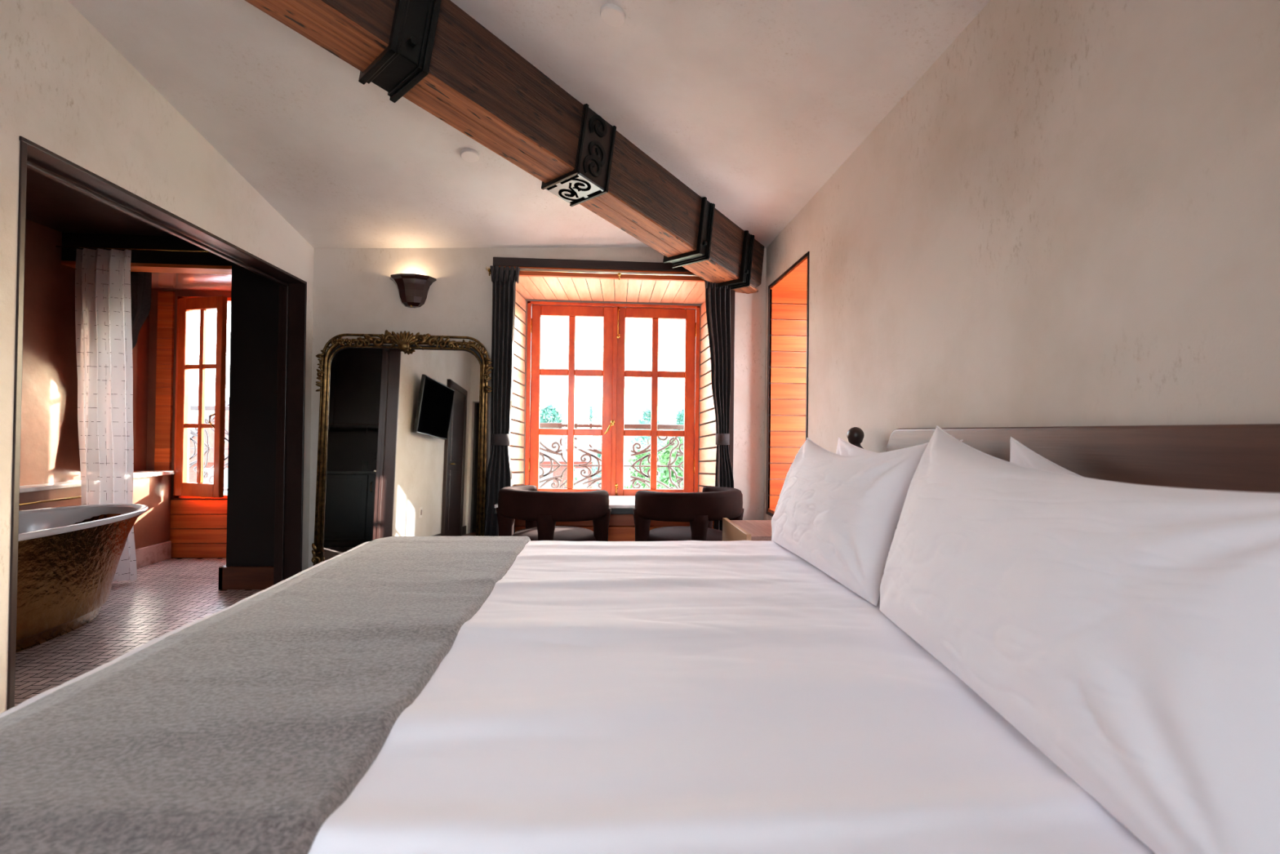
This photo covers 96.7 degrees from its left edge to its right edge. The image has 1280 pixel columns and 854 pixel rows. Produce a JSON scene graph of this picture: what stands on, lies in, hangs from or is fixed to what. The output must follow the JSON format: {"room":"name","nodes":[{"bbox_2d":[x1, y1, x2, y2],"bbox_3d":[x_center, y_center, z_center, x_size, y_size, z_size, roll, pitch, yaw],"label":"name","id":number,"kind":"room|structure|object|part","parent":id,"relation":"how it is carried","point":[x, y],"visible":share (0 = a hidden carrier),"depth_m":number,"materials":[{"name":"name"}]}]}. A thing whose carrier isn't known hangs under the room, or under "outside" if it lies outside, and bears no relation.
{"room":"hotel room","nodes":[
{"label":"hotel room","id":0,"kind":"room"},
{"bbox_2d":[19,218,149,485],"bbox_3d":[-4.034,-0.301,2.407,0.120,2.750,4.960,1,-1,-4],"label":"wall","id":1,"kind":"structure","parent":0,"point":[49,435],"depth_m":3.95,"materials":[{"name":"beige paint"}]},
{"bbox_2d":[55,245,209,252],"bbox_3d":[-3.442,-1.248,4.001,1.240,0.012,0.012,1,-1,-4],"label":"curtain rod","id":2,"kind":"object","parent":1,"relation":"attached to","point":[71,246],"visible":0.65,"depth_m":3.99,"materials":[{"name":"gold metal"}]},
{"bbox_2d":[75,248,137,582],"bbox_3d":[-3.729,-0.084,3.976,0.444,2.315,0.082,1,-1,-4],"label":"curtain","id":3,"kind":"object","parent":2,"relation":"hanging from","point":[103,301],"visible":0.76,"depth_m":3.97,"materials":[{"name":"fabric"}]},
{"bbox_2d":[14,557,263,706],"bbox_3d":[-3.145,1.134,2.456,1.898,0.104,4.960,1,-1,-4],"label":"floor","id":4,"kind":"structure","parent":0,"point":[172,593],"depth_m":3.25,"materials":[{"name":"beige tile"}]},
{"bbox_2d":[18,480,81,511],"bbox_3d":[-3.933,0.728,2.693,0.151,0.700,4.135,1,-1,-4],"label":"ledge","id":5,"kind":"object","parent":4,"relation":"on","point":[45,491],"depth_m":3.82,"materials":[{"name":"beige stone"}]},
{"bbox_2d":[18,496,80,506],"bbox_3d":[-3.907,0.486,3.431,0.057,0.014,1.200,1,-1,-4],"label":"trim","id":6,"kind":"structure","parent":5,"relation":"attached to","point":[74,497],"depth_m":3.76,"materials":[{"name":"gold metal"}]},
{"bbox_2d":[15,503,148,653],"bbox_3d":[-3.289,0.791,2.880,0.800,0.594,1.740,1,-1,-7],"label":"bathtub","id":7,"kind":"object","parent":4,"relation":"on","point":[68,557],"visible":0.88,"depth_m":2.97,"materials":[{"name":"brown metal"}]},
{"bbox_2d":[133,470,174,568],"bbox_3d":[-4.008,0.728,4.502,0.250,0.735,0.515,1,-1,-4],"label":"half wall","id":8,"kind":"structure","parent":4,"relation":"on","point":[151,488],"depth_m":4.57,"materials":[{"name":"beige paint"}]},
{"bbox_3d":[-3.904,1.022,4.504,0.024,0.150,0.490,1,-1,-4],"label":"marble skirting","id":9,"kind":"part","parent":8,"relation":"part of","materials":[{"name":"beige stone"}]},
{"bbox_2d":[61,232,231,266],"bbox_3d":[-3.443,-1.407,4.117,1.270,0.490,0.130,1,-1,-4],"label":"wall bath header","id":10,"kind":"structure","parent":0,"point":[75,239],"depth_m":4.05,"materials":[{"name":"brown paint"}]},
{"bbox_2d":[61,260,231,275],"bbox_3d":[-3.449,-1.149,4.122,1.265,0.025,0.155,1,-1,-4],"label":"trim","id":11,"kind":"structure","parent":10,"relation":"attached to","point":[135,267],"depth_m":4.08,"materials":[{"name":"orange wood"}]},
{"bbox_2d":[0,0,314,713],"bbox_3d":[-2.164,-0.614,1.312,0.150,3.400,5.270,1,-1,-4],"label":"wall","id":12,"kind":"structure","parent":0,"point":[64,89],"depth_m":2.22,"materials":[{"name":"beige paint"}]},
{"bbox_2d":[6,136,306,710],"bbox_3d":[-2.290,0.054,2.887,0.176,2.092,1.910,1,-1,-4],"label":"trim","id":13,"kind":"structure","parent":12,"relation":"attached to","point":[292,302],"depth_m":3.21,"materials":[{"name":"brown paint"}]},
{"bbox_2d":[137,271,231,291],"bbox_3d":[-3.511,-1.201,4.557,1.400,0.095,0.760,1,-1,-4],"label":"ceiling","id":14,"kind":"structure","parent":0,"point":[160,281],"depth_m":4.56,"materials":[{"name":"orange wood"}]},
{"bbox_2d":[130,271,151,349],"bbox_3d":[-3.863,-0.411,4.214,0.433,1.490,0.066,1,-1,-4],"label":"curtain","id":15,"kind":"object","parent":14,"relation":"hanging from","point":[140,282],"visible":0.09,"depth_m":4.23,"materials":[{"name":"black fabric"}]},
{"bbox_2d":[146,288,231,557],"bbox_3d":[-3.511,-0.195,4.878,1.270,2.600,0.142,1,-1,-4],"label":"panelling","id":16,"kind":"structure","parent":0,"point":[153,308],"depth_m":4.78,"materials":[{"name":"orange wood"}]},
{"bbox_2d":[173,295,231,498],"bbox_3d":[-3.605,-0.248,4.724,0.580,1.700,0.355,1,-1,-4],"label":"window","id":17,"kind":"structure","parent":16,"relation":"attached to","point":[183,489],"depth_m":4.68,"materials":[{"name":"brown wood"}]},
{"bbox_3d":[-3.443,-0.053,4.578,0.047,0.119,0.025,1,-1,-42],"label":"handle","id":18,"kind":"part","parent":17,"relation":"part of","materials":[{"name":"gold metal"}]},
{"bbox_2d":[218,262,279,590],"bbox_3d":[-2.663,-0.264,4.437,0.420,2.750,1.140,1,-1,-4],"label":"wall partition","id":19,"kind":"structure","parent":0,"point":[255,298],"depth_m":3.89,"materials":[{"name":"brown paint"}]},
{"bbox_3d":[-2.658,1.031,4.135,0.420,0.155,0.560,1,-1,-4],"label":"baseboard","id":20,"kind":"part","parent":19,"relation":"part of","materials":[{"name":"brown wood"}]},
{"bbox_2d":[67,0,649,248],"bbox_3d":[-0.797,-1.548,2.495,3.503,0.683,3.399,1,-1,-4],"label":"ceiling","id":21,"kind":"structure","parent":0,"point":[346,165],"depth_m":2.92,"materials":[{"name":"paint"}]},
{"bbox_2d":[460,148,479,162],"bbox_3d":[-0.912,-1.456,3.051,0.100,0.035,0.100,1,-1,-12],"label":"ceiling disc","id":22,"kind":"object","parent":21,"relation":"attached to","point":[470,155],"visible":1,"depth_m":3.04,"materials":[{"name":"white paint"}]},
{"bbox_2d":[26,0,990,248],"bbox_3d":[-1.353,-1.774,1.470,5.260,0.882,5.450,1,-1,-4],"label":"ceiling","id":23,"kind":"structure","parent":0,"point":[753,106],"depth_m":2.45,"materials":[{"name":"paint"}]},
{"bbox_2d":[244,0,764,293],"bbox_3d":[-0.689,-1.706,2.596,0.306,1.395,4.576,0,-1,43],"label":"timber beam","id":24,"kind":"structure","parent":23,"relation":"attached to","point":[433,55],"depth_m":2.62,"materials":[{"name":"brown wood"}]},
{"bbox_3d":[-0.342,-1.244,2.973,0.266,0.012,0.179,0,-10,43],"label":"worn plate","id":25,"kind":"part","parent":24,"relation":"part of","materials":[{"name":"silver metal"}]},
{"bbox_3d":[-0.303,-1.579,3.015,0.258,0.668,0.215,0,-10,43],"label":"plate","id":26,"kind":"part","parent":24,"relation":"part of","materials":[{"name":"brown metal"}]},
{"bbox_2d":[600,3,626,26],"bbox_3d":[-0.105,-1.589,2.196,0.100,0.038,0.100,1,-1,-8],"label":"ceiling disc","id":27,"kind":"object","parent":23,"relation":"attached to","point":[612,15],"visible":1,"depth_m":2.18,"materials":[{"name":"white paint"}]},
{"bbox_2d":[308,247,766,568],"bbox_3d":[-0.605,-0.342,4.131,3.360,2.950,0.140,1,-1,-4],"label":"wall","id":28,"kind":"structure","parent":0,"point":[354,292],"depth_m":4.02,"materials":[{"name":"beige paint"}]},
{"bbox_2d":[389,273,436,307],"bbox_3d":[-1.592,-0.942,3.942,0.320,0.212,0.110,1,-1,-4],"label":"wall sconce","id":29,"kind":"object","parent":28,"relation":"attached to","point":[412,288],"visible":1,"depth_m":3.94,"materials":[{"name":"brown metal"}]},
{"bbox_2d":[485,266,698,279],"bbox_3d":[-0.194,-1.071,4.042,1.766,0.068,0.103,1,-1,-4],"label":"curtain rod","id":30,"kind":"object","parent":28,"relation":"attached to","point":[488,268],"visible":0.54,"depth_m":4.00,"materials":[{"name":"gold metal"}]},
{"bbox_2d":[484,265,519,536],"bbox_3d":[-0.981,-0.002,3.928,0.310,2.216,0.096,1,-1,1],"label":"window curtain","id":31,"kind":"object","parent":30,"relation":"hanging from","point":[499,476],"visible":0.77,"depth_m":3.93,"materials":[{"name":"black fabric"}]},
{"bbox_2d":[704,280,733,530],"bbox_3d":[0.602,0.019,4.038,0.316,2.216,0.096,1,-1,-7],"label":"window curtain","id":32,"kind":"object","parent":30,"relation":"hanging from","point":[717,300],"visible":0.6,"depth_m":4.04,"materials":[{"name":"black fabric"}]},
{"bbox_2d":[489,257,735,541],"bbox_3d":[-0.202,-0.023,4.291,1.735,2.325,0.472,1,-1,-4],"label":"trim","id":33,"kind":"structure","parent":28,"relation":"attached to","point":[531,285],"depth_m":4.30,"materials":[{"name":"brown wood"}]},
{"bbox_3d":[-0.221,0.866,4.498,1.450,0.548,0.020,1,-1,-4],"label":"plank panel","id":34,"kind":"part","parent":33,"relation":"part of","materials":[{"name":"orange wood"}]},
{"bbox_2d":[509,280,716,492],"bbox_3d":[-0.160,-0.158,4.466,2.100,2.600,0.470,1,-1,-4],"label":"shell","id":35,"kind":"object","parent":28,"relation":"in","point":[548,300],"visible":0.02,"depth_m":4.55,"materials":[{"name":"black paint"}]},
{"bbox_2d":[524,301,700,495],"bbox_3d":[-0.212,-0.196,4.542,1.375,1.575,0.132,1,-1,-4],"label":"window","id":36,"kind":"structure","parent":35,"relation":"attached to","point":[613,373],"depth_m":4.54,"materials":[{"name":"brown wood"}]},
{"bbox_3d":[-0.544,-0.199,4.538,0.650,1.529,0.045,1,-1,-4],"label":"sash","id":37,"kind":"part","parent":36,"relation":"part of","materials":[{"name":"brown wood"}]},
{"bbox_3d":[-0.239,0.001,4.495,0.091,0.117,0.036,1,-1,-36],"label":"handle","id":38,"kind":"part","parent":36,"relation":"part of","materials":[{"name":"gold metal"}]},
{"bbox_3d":[0.111,-0.190,4.583,0.660,1.529,0.045,1,-1,-4],"label":"sash","id":39,"kind":"part","parent":36,"relation":"part of","materials":[{"name":"brown wood"}]},
{"bbox_3d":[-0.152,0.816,4.894,2.600,0.100,0.400,1,-1,-4],"label":"balcony slab","id":40,"kind":"object","parent":35,"relation":"attached to","visible":0},
{"bbox_2d":[538,422,684,488],"bbox_3d":[-0.180,0.462,4.996,2.140,0.980,0.060,1,-1,-4],"label":"balcony railing","id":41,"kind":"object","parent":40,"relation":"attached to","point":[576,425],"visible":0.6,"depth_m":4.98,"materials":[{"name":"black metal"}]},
{"bbox_3d":[-0.901,0.332,4.946,0.445,0.664,0.012,1,-1,-4],"label":"scroll panel","id":42,"kind":"part","parent":41,"relation":"part of","materials":[{"name":"black paint"}]},
{"bbox_3d":[-0.492,0.338,4.975,0.445,0.664,0.012,1,-1,-4],"label":"scroll panel","id":43,"kind":"part","parent":41,"relation":"part of","materials":[{"name":"black paint"}]},
{"bbox_3d":[-0.174,-0.006,5.000,2.140,0.045,0.060,1,-1,-4],"label":"handrail","id":44,"kind":"part","parent":41,"relation":"part of","materials":[{"name":"brown metal"}]},
{"bbox_3d":[0.135,0.346,5.019,0.445,0.664,0.012,1,-1,-4],"label":"scroll panel","id":45,"kind":"part","parent":41,"relation":"part of","materials":[{"name":"black paint"}]},
{"bbox_3d":[0.544,0.351,5.047,0.445,0.664,0.012,1,-1,-4],"label":"scroll panel","id":46,"kind":"part","parent":41,"relation":"part of","materials":[{"name":"black paint"}]},
{"bbox_2d":[763,0,1279,519],"bbox_3d":[1.182,-0.570,1.556,0.160,3.400,5.290,1,-1,-4],"label":"wall","id":47,"kind":"structure","parent":0,"point":[1071,217],"depth_m":1.49,"materials":[{"name":"beige paint"}]},
{"bbox_2d":[765,251,808,516],"bbox_3d":[1.204,-0.197,3.712,0.526,1.635,0.790,1,-1,-4],"label":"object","id":48,"kind":"structure","parent":47,"relation":"attached to","point":[791,287],"depth_m":4.07,"materials":[{"name":"orange wood"}]},
{"bbox_2d":[789,320,806,463],"bbox_3d":[1.281,-0.197,3.801,0.360,2.100,1.200,1,-1,-4],"label":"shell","id":49,"kind":"object","parent":47,"relation":"in","point":[797,320],"depth_m":4.09,"materials":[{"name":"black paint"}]},
{"bbox_3d":[-3.740,0.776,5.310,1.500,0.100,0.770,1,-1,-4],"label":"balcony slab","id":50,"kind":"object","parent":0,"visible":0},
{"bbox_2d":[189,405,229,490],"bbox_3d":[-3.854,0.338,5.592,1.440,1.080,0.060,1,-1,-4],"label":"balcony railing","id":51,"kind":"object","parent":50,"relation":"on","point":[192,407],"visible":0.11,"depth_m":5.56,"materials":[{"name":"metal"}]},
{"bbox_3d":[-4.418,0.210,5.553,0.286,0.761,0.012,1,-1,-4],"label":"scroll panel","id":52,"kind":"part","parent":51,"relation":"part of","materials":[{"name":"black paint"}]},
{"bbox_3d":[-3.848,-0.180,5.597,1.440,0.045,0.060,1,-1,-4],"label":"handrail","id":53,"kind":"part","parent":51,"relation":"part of","materials":[{"name":"metal"}]},
{"bbox_3d":[-4.126,0.214,5.574,0.362,0.763,0.012,1,-1,-4],"label":"scroll panel","id":54,"kind":"part","parent":51,"relation":"part of","materials":[{"name":"black paint"}]},
{"bbox_3d":[-0.183,1.164,1.686,3.900,0.100,5.770,1,-1,-4],"label":"floor","id":55,"kind":"structure","parent":0,"visible":0},
{"bbox_2d":[311,329,493,565],"bbox_3d":[-1.584,0.232,3.800,1.170,1.771,0.138,1,-1,-4],"label":"leaning mirror","id":56,"kind":"object","parent":55,"relation":"on","point":[402,445],"visible":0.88,"depth_m":3.81,"materials":[{"name":"clear glass"}]},
{"bbox_2d":[496,484,611,541],"bbox_3d":[-0.545,0.749,3.496,0.684,0.757,0.613,0,-1,26],"label":"armchair","id":57,"kind":"object","parent":55,"relation":"on","point":[540,510],"visible":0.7,"depth_m":3.28,"materials":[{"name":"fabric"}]},
{"bbox_3d":[-0.818,0.809,3.465,0.124,0.630,0.122,1,-1,-4],"label":"leg","id":58,"kind":"part","parent":57,"relation":"part of","materials":[{"name":"wood"}]},
{"bbox_3d":[-0.712,0.813,3.749,0.124,0.630,0.122,1,-1,-4],"label":"leg","id":59,"kind":"part","parent":57,"relation":"part of","materials":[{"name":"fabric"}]},
{"bbox_3d":[-0.538,0.810,3.239,0.124,0.630,0.122,1,-1,-4],"label":"leg","id":60,"kind":"part","parent":57,"relation":"part of","materials":[{"name":"fabric"}]},
{"bbox_3d":[-0.576,0.458,3.441,0.684,0.177,0.481,0,-1,28],"label":"backrest","id":61,"kind":"part","parent":57,"relation":"part of","materials":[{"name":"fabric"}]},
{"bbox_3d":[-0.531,0.686,3.526,0.550,0.105,0.550,1,-1,-4],"label":"seat","id":62,"kind":"part","parent":57,"relation":"part of","materials":[{"name":"fabric"}]},
{"bbox_3d":[-0.242,0.816,3.495,0.124,0.630,0.122,1,-1,-4],"label":"leg","id":63,"kind":"part","parent":57,"relation":"part of","materials":[{"name":"wood"}]},
{"bbox_2d":[494,495,714,540],"bbox_3d":[-0.219,0.838,4.198,1.590,0.599,0.580,1,-1,-4],"label":"desk","id":64,"kind":"object","parent":55,"relation":"on","point":[621,526],"visible":0.23,"depth_m":4.06,"materials":[{"name":"brown wood"}]},
{"bbox_2d":[632,485,744,541],"bbox_3d":[0.321,0.760,3.561,0.615,0.757,0.683,0,-1,43],"label":"armchair","id":65,"kind":"object","parent":55,"relation":"on","point":[700,509],"visible":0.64,"depth_m":3.32,"materials":[{"name":"fabric"}]},
{"bbox_3d":[0.012,0.820,3.513,0.124,0.630,0.122,1,-1,-4],"label":"leg","id":66,"kind":"part","parent":65,"relation":"part of","materials":[{"name":"wood"}]},
{"bbox_3d":[0.297,0.696,3.583,0.550,0.105,0.550,1,-1,-4],"label":"seat","id":67,"kind":"part","parent":65,"relation":"part of","materials":[{"name":"fabric"}]},
{"bbox_3d":[0.358,0.470,3.506,0.684,0.177,0.481,1,-1,-36],"label":"backrest","id":68,"kind":"part","parent":65,"relation":"part of","materials":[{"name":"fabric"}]},
{"bbox_3d":[0.341,0.822,3.301,0.124,0.630,0.122,1,-1,-4],"label":"leg","id":69,"kind":"part","parent":65,"relation":"part of","materials":[{"name":"fabric"}]},
{"bbox_3d":[0.442,0.828,3.829,0.124,0.630,0.122,1,-1,-4],"label":"leg","id":70,"kind":"part","parent":65,"relation":"part of","materials":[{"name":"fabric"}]},
{"bbox_3d":[0.587,0.827,3.563,0.124,0.630,0.122,1,-1,-4],"label":"leg","id":71,"kind":"part","parent":65,"relation":"part of","materials":[{"name":"wood"}]},
{"bbox_2d":[722,517,771,541],"bbox_3d":[0.731,0.827,2.977,0.495,0.622,0.548,1,-1,-4],"label":"nightstand","id":72,"kind":"object","parent":55,"relation":"on","point":[732,530],"visible":0.09,"depth_m":2.97,"materials":[{"name":"brown wood"}]},
{"bbox_3d":[0.496,0.824,2.970,0.025,0.622,0.530,1,-1,-4],"label":"panel","id":73,"kind":"part","parent":72,"relation":"part of","materials":[{"name":"brown wood"}]},
{"bbox_2d":[846,423,1279,493],"bbox_3d":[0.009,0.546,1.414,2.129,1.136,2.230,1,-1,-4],"label":"headboard","id":74,"kind":"object","parent":55,"relation":"on","point":[1220,457],"visible":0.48,"depth_m":1.18,"materials":[{"name":"brown wood"}]},
{"bbox_2d":[0,540,1155,853],"bbox_3d":[-0.076,0.712,1.487,2.167,0.478,2.166,1,-1,-4],"label":"duvet","id":75,"kind":"object","parent":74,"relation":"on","point":[673,696],"visible":0.58,"depth_m":0.90,"materials":[{"name":"white fabric"}]},
{"bbox_2d":[0,536,530,853],"bbox_3d":[-0.745,0.641,1.440,0.668,0.374,2.228,1,-1,-4],"label":"blanket","id":76,"kind":"object","parent":75,"relation":"on","point":[244,728],"visible":0.94,"depth_m":0.91,"materials":[{"name":"grey fabric"}]},
{"bbox_2d":[771,437,928,606],"bbox_3d":[0.684,0.273,2.066,0.236,0.462,0.972,1,-1,-4],"label":"pillow","id":77,"kind":"object","parent":75,"relation":"on","point":[840,514],"visible":0.97,"depth_m":1.77,"materials":[{"name":"white fabric"}]},
{"bbox_2d":[835,436,963,456],"bbox_3d":[0.866,0.266,2.124,0.131,0.452,0.883,1,-1,-4],"label":"pillow","id":78,"kind":"object","parent":75,"relation":"on","point":[844,448],"visible":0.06,"depth_m":2.39,"materials":[{"name":"white fabric"}]},
{"bbox_2d":[1009,436,1082,476],"bbox_3d":[0.935,0.252,1.036,0.128,0.459,0.903,1,-1,-2],"label":"pillow","id":79,"kind":"object","parent":75,"relation":"on","point":[1020,454],"visible":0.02,"depth_m":1.39,"materials":[{"name":"white fabric"}]},
{"bbox_2d":[879,425,1279,853],"bbox_3d":[0.674,0.241,1.034,0.252,0.504,1.077,1,-1,4],"label":"pillow","id":80,"kind":"object","parent":75,"relation":"on","point":[1130,633],"visible":1,"depth_m":0.69,"materials":[{"name":"white fabric"}]},
{"bbox_3d":[0.945,0.568,2.507,0.108,1.136,0.108,1,-1,-4],"label":"turned post","id":81,"kind":"part","parent":74,"relation":"part of","materials":[{"name":"brown paint"}]},
{"label":"outside","id":82,"kind":"structure","parent":0,"visible":0},
{"bbox_3d":[-8.720,9.945,122.857,240.000,0.500,233.500,1,-1,-4],"label":"ground","id":83,"kind":"structure","parent":82,"visible":0},
{"bbox_2d":[188,397,229,493],"bbox_3d":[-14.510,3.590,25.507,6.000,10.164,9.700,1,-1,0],"label":"balcony railing","id":84,"kind":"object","parent":83,"relation":"on","point":[193,475],"visible":0.02,"depth_m":20.74,"materials":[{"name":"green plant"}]},
{"bbox_3d":[-15.594,2.225,20.952,0.840,1.180,0.015,1,-1,0],"label":"pane","id":85,"kind":"part","parent":84,"relation":"part of","materials":[{"name":"clear glass"}]},
{"bbox_2d":[539,403,565,428],"bbox_3d":[-11.000,3.144,69.394,6.445,12.000,6.526,1,-1,-4],"label":"tree","id":86,"kind":"object","parent":83,"relation":"on","point":[549,411],"visible":0.29,"depth_m":68.77,"materials":[{"name":"green plant"}]},
{"bbox_2d":[538,435,597,488],"bbox_3d":[-5.788,4.506,31.114,6.200,8.655,7.800,1,-1,-10],"label":"house","id":87,"kind":"structure","parent":83,"relation":"on","point":[547,440],"depth_m":28.08,"materials":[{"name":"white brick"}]},
{"bbox_3d":[-4.752,2.723,27.687,0.840,1.180,0.015,1,-1,-10],"label":"pane","id":88,"kind":"part","parent":87,"relation":"part of","materials":[{"name":"clear glass"}]},
{"bbox_3d":[-3.078,2.746,27.982,0.840,1.180,0.015,1,-1,-10],"label":"pane","id":89,"kind":"part","parent":87,"relation":"part of","materials":[{"name":"clear glass"}]},
{"bbox_2d":[563,466,578,488],"bbox_3d":[-2.989,5.179,23.769,1.547,7.236,1.520,1,-1,-20],"label":"tree","id":90,"kind":"object","parent":83,"relation":"on","point":[575,477],"visible":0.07,"depth_m":23.82,"materials":[{"name":"green plant"}]},
{"bbox_2d":[540,427,625,488],"bbox_3d":[-8.853,4.684,78.535,13.600,9.151,8.800,1,-1,-4],"label":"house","id":91,"kind":"structure","parent":83,"relation":"on","point":[595,486],"depth_m":74.77,"materials":[{"name":"white"}]},
{"bbox_2d":[578,404,602,488],"bbox_3d":[-5.264,3.351,61.664,5.063,11.575,5.235,1,-1,19],"label":"tree","id":92,"kind":"object","parent":83,"relation":"on","point":[592,411],"visible":0.33,"depth_m":61.22,"materials":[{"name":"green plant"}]},
{"bbox_2d":[623,448,660,488],"bbox_3d":[0.139,4.922,26.962,3.120,7.887,3.539,1,-1,-4],"label":"tree","id":93,"kind":"object","parent":83,"relation":"on","point":[645,462],"visible":0.11,"depth_m":26.82,"materials":[{"name":"green plant"}]},
{"bbox_2d":[631,407,665,471],"bbox_3d":[1.239,3.304,80.397,5.212,12.196,6.033,1,-1,-4],"label":"tree","id":94,"kind":"object","parent":83,"relation":"on","point":[646,414],"visible":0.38,"depth_m":79.90,"materials":[{"name":"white plant"}]},
{"bbox_2d":[623,420,682,486],"bbox_3d":[2.258,4.291,94.354,14.600,10.518,8.800,1,-1,-4],"label":"house","id":95,"kind":"structure","parent":83,"relation":"on","point":[628,445],"depth_m":90.06,"materials":[{"name":"white"}]},
{"bbox_3d":[-1.439,3.473,90.025,0.840,1.180,0.015,1,-1,-4],"label":"pane","id":96,"kind":"part","parent":95,"relation":"part of","materials":[{"name":"clear glass"}]},
{"bbox_2d":[644,436,683,488],"bbox_3d":[1.491,4.563,22.170,3.751,8.546,3.624,1,-1,-4],"label":"tree","id":97,"kind":"object","parent":83,"relation":"on","point":[664,454],"visible":0.16,"depth_m":21.84,"materials":[{"name":"green plant"}]},
{"bbox_2d":[659,408,684,483],"bbox_3d":[5.120,3.536,66.607,5.384,11.555,5.724,1,-1,-19],"label":"tree","id":98,"kind":"object","parent":83,"relation":"on","point":[680,416],"visible":0.1,"depth_m":66.19,"materials":[{"name":"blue plant"}]}
]}

